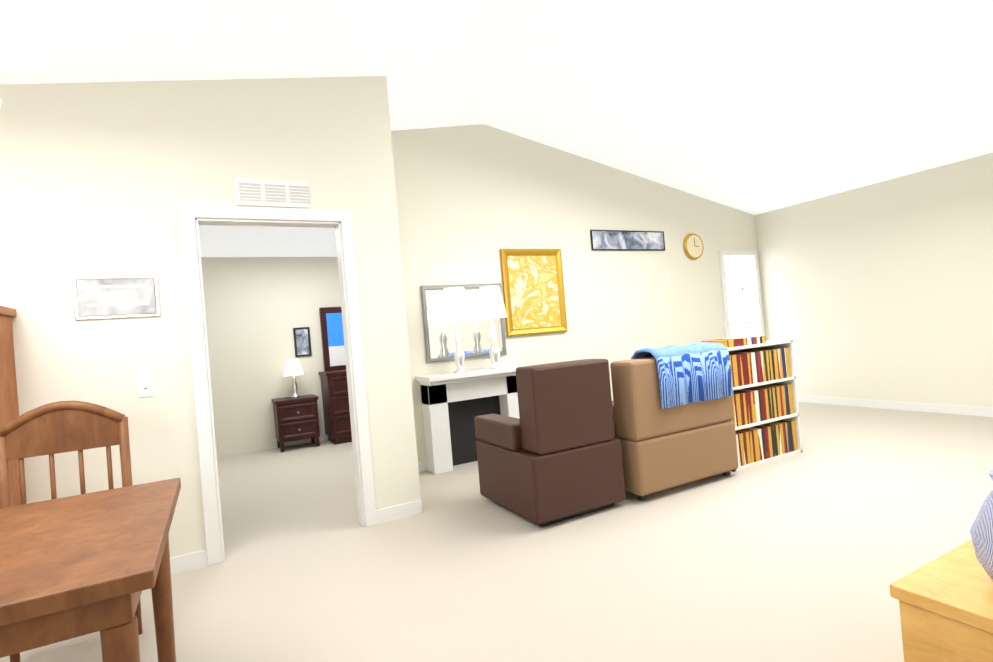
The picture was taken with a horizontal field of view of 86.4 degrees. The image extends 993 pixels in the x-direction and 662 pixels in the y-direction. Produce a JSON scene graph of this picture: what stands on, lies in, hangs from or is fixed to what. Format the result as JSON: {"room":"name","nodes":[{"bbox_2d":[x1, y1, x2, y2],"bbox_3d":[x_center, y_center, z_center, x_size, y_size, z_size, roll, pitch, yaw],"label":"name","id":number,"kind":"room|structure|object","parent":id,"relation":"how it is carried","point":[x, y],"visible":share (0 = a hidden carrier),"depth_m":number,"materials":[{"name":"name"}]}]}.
{"room":"dining room","nodes":[
{"label":"dining room","id":0,"kind":"room"},
{"bbox_2d":[0,402,992,661],"bbox_3d":[-0.757,1.313,2.565,12.800,0.050,9.610,-5,0,-28],"label":"floor","id":1,"kind":"structure","parent":0,"point":[830,532],"depth_m":2.73,"materials":[{"name":"beige carpet"}]},
{"bbox_2d":[0,305,20,505],"bbox_3d":[-2.707,0.675,2.311,0.900,1.540,0.481,-5,0,-28],"label":"oak hutch","id":2,"kind":"object","parent":1,"relation":"on","point":[9,409],"visible":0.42,"depth_m":2.61,"materials":[{"name":"brown wood"}]},
{"bbox_2d":[0,401,142,661],"bbox_3d":[-1.746,0.829,2.110,0.460,1.072,0.472,-5,0,-28],"label":"dining chair","id":3,"kind":"object","parent":1,"relation":"on","point":[51,429],"visible":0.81,"depth_m":2.29,"materials":[{"name":"brown wood"}]},
{"bbox_2d":[0,478,180,661],"bbox_3d":[-1.649,0.973,1.207,1.600,0.760,1.000,-5,0,-28],"label":"dining table","id":4,"kind":"object","parent":1,"relation":"on","point":[71,567],"visible":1,"depth_m":1.25,"materials":[{"name":"brown wood"}]},
{"bbox_2d":[271,359,319,452],"bbox_3d":[-2.516,0.904,6.610,0.500,1.100,0.454,-5,0,-28],"label":"nightstand","id":5,"kind":"object","parent":1,"relation":"on","point":[296,416],"visible":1,"depth_m":6.46,"materials":[{"name":"brown wood"}]},
{"bbox_2d":[283,359,303,397],"bbox_3d":[-2.542,0.594,6.645,0.234,0.479,0.240,-5,0,-28],"label":"lamp","id":6,"kind":"object","parent":5,"relation":"on","point":[293,367],"depth_m":6.59,"materials":[{"name":"white fabric"}]},
{"bbox_2d":[319,307,351,443],"bbox_3d":[-1.811,0.526,6.968,0.940,1.740,0.518,-5,0,-28],"label":"dresser","id":7,"kind":"object","parent":1,"relation":"on","point":[335,401],"visible":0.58,"depth_m":6.76,"materials":[{"name":"brown wood"}]},
{"bbox_2d":[319,307,351,371],"bbox_3d":[-1.941,0.086,7.145,0.800,0.840,0.065,-5,0,-28],"label":"mirror","id":8,"kind":"object","parent":7,"relation":"on","point":[332,335],"depth_m":6.99,"materials":[{"name":"blue mirror"}]},
{"bbox_2d":[416,365,530,473],"bbox_3d":[-0.163,0.811,4.972,1.060,0.880,0.357,-5,0,-28],"label":"fireplace","id":9,"kind":"object","parent":1,"relation":"on","point":[454,405],"visible":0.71,"depth_m":4.93,"materials":[{"name":"white"}]},
{"bbox_2d":[440,287,471,372],"bbox_3d":[-0.363,-0.007,4.885,0.295,0.780,0.300,-5,0,-28],"label":"table lamp","id":10,"kind":"object","parent":9,"relation":"on","point":[455,307],"visible":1,"depth_m":4.80,"materials":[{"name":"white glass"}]},
{"bbox_2d":[476,286,506,368],"bbox_3d":[-0.038,-0.033,5.059,0.295,0.780,0.300,-5,0,-28],"label":"table lamp","id":11,"kind":"object","parent":9,"relation":"on","point":[491,306],"visible":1,"depth_m":4.98,"materials":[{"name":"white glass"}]},
{"bbox_2d":[474,359,625,525],"bbox_3d":[0.333,0.710,3.689,0.700,0.985,0.800,-5,0,-28],"label":"recliner","id":12,"kind":"object","parent":1,"relation":"on","point":[552,454],"visible":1,"depth_m":3.35,"materials":[{"name":"brown leather"}]},
{"bbox_2d":[610,342,737,500],"bbox_3d":[1.152,0.626,4.101,0.980,1.024,0.948,-5,0,-28],"label":"armchair","id":13,"kind":"object","parent":1,"relation":"on","point":[673,414],"visible":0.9,"depth_m":3.66,"materials":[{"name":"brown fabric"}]},
{"bbox_2d":[630,342,733,411],"bbox_3d":[1.356,0.321,3.864,0.724,0.452,0.311,-5,0,-28],"label":"blanket","id":14,"kind":"object","parent":13,"relation":"on","point":[695,376],"depth_m":3.74,"materials":[{"name":"blue fabric"}]},
{"bbox_2d":[701,336,801,471],"bbox_3d":[2.092,0.557,4.416,0.860,1.010,0.320,-5,0,-28],"label":"bookcase","id":15,"kind":"object","parent":1,"relation":"on","point":[766,419],"visible":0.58,"depth_m":4.31,"materials":[{"name":"white"}]},
{"bbox_2d":[889,469,992,661],"bbox_3d":[1.654,0.737,1.585,0.790,0.691,0.480,-5,0,-28],"label":"side table","id":16,"kind":"object","parent":1,"relation":"on","point":[946,606],"visible":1,"depth_m":1.53,"materials":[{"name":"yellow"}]},
{"bbox_2d":[969,469,992,601],"bbox_3d":[1.479,0.575,1.505,0.200,0.340,0.200,-5,0,-28],"label":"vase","id":17,"kind":"object","parent":16,"relation":"on","point":[981,531],"depth_m":1.52,"materials":[{"name":"ceramic"}]},
{"bbox_2d":[0,76,992,557],"bbox_3d":[1.349,-1.051,1.040,10.040,4.300,14.320,-5,0,-28],"label":"wall","id":18,"kind":"structure","parent":0,"point":[882,290],"depth_m":5.08,"materials":[{"name":"beige paint"}]},
{"bbox_2d":[72,275,160,319],"bbox_3d":[-2.106,-0.190,2.940,0.390,0.239,0.014,-5,0,-28],"label":"picture","id":19,"kind":"object","parent":18,"relation":"attached to","point":[115,296],"visible":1,"depth_m":2.93,"materials":[{"name":"silver metal"}]},
{"bbox_2d":[137,376,152,397],"bbox_3d":[-1.980,0.315,2.981,0.070,0.115,0.017,-5,0,-28],"label":"switch plate","id":20,"kind":"object","parent":18,"relation":"attached to","point":[145,386],"visible":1,"depth_m":2.98,"materials":[{"name":"white plastic"}]},
{"bbox_2d":[234,177,309,207],"bbox_3d":[-1.410,-0.871,3.342,0.435,0.170,0.017,-5,0,-28],"label":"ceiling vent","id":21,"kind":"object","parent":18,"relation":"in","point":[267,192],"visible":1,"depth_m":3.33,"materials":[{"name":"white"}]},
{"bbox_2d":[179,204,376,565],"bbox_3d":[-1.361,0.281,3.381,1.000,2.115,0.143,-5,0,-28],"label":"door frame","id":22,"kind":"structure","parent":18,"relation":"attached to","point":[193,218],"depth_m":3.27,"materials":[{"name":"white wood"}]},
{"bbox_2d":[293,327,311,356],"bbox_3d":[-2.526,0.143,6.888,0.200,0.380,0.022,-5,0,-28],"label":"framed picture","id":23,"kind":"object","parent":18,"relation":"attached to","point":[302,342],"visible":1,"depth_m":6.88,"materials":[{"name":"black plastic"}]},
{"bbox_2d":[420,284,506,362],"bbox_3d":[-0.302,-0.090,5.130,0.850,0.720,0.028,-5,0,-28],"label":"mirror","id":24,"kind":"object","parent":18,"relation":"attached to","point":[440,343],"visible":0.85,"depth_m":5.06,"materials":[{"name":"grey mirror"}]},
{"bbox_2d":[500,249,567,336],"bbox_3d":[0.400,-0.411,5.513,0.730,0.890,0.040,-5,0,-28],"label":"painting","id":25,"kind":"object","parent":18,"relation":"attached to","point":[533,291],"visible":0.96,"depth_m":5.50,"materials":[{"name":"gold"}]},
{"bbox_2d":[170,395,992,573],"bbox_3d":[-0.635,1.230,2.112,12.600,0.090,4.930,-5,0,-28],"label":"baseboard","id":26,"kind":"structure","parent":18,"relation":"attached to","point":[187,562],"depth_m":5.26,"materials":[{"name":"white wood"}]},
{"bbox_2d":[590,230,664,250],"bbox_3d":[1.547,-1.054,6.163,1.110,0.230,0.024,-5,0,-28],"label":"picture","id":27,"kind":"object","parent":18,"relation":"attached to","point":[618,240],"visible":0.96,"depth_m":6.14,"materials":[{"name":"black"}]},
{"bbox_2d":[683,233,703,259],"bbox_3d":[2.483,-1.063,6.654,0.340,0.340,0.034,-5,0,-28],"label":"wall clock","id":28,"kind":"object","parent":18,"relation":"attached to","point":[693,247],"visible":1,"depth_m":6.63,"materials":[{"name":"gold metal"}]},
{"bbox_2d":[718,250,764,337],"bbox_3d":[3.301,-0.100,7.041,0.750,1.950,0.035,-5,0,-28],"label":"patio door","id":29,"kind":"structure","parent":18,"relation":"in","point":[741,294],"depth_m":7.02,"materials":[{"name":"white"}]},
{"bbox_2d":[0,0,992,256],"bbox_3d":[-0.180,-1.618,3.815,10.040,1.148,7.800,-5,0,-28],"label":"ceiling","id":30,"kind":"structure","parent":0,"point":[756,106],"depth_m":3.96,"materials":[{"name":"white paint"}]}
]}

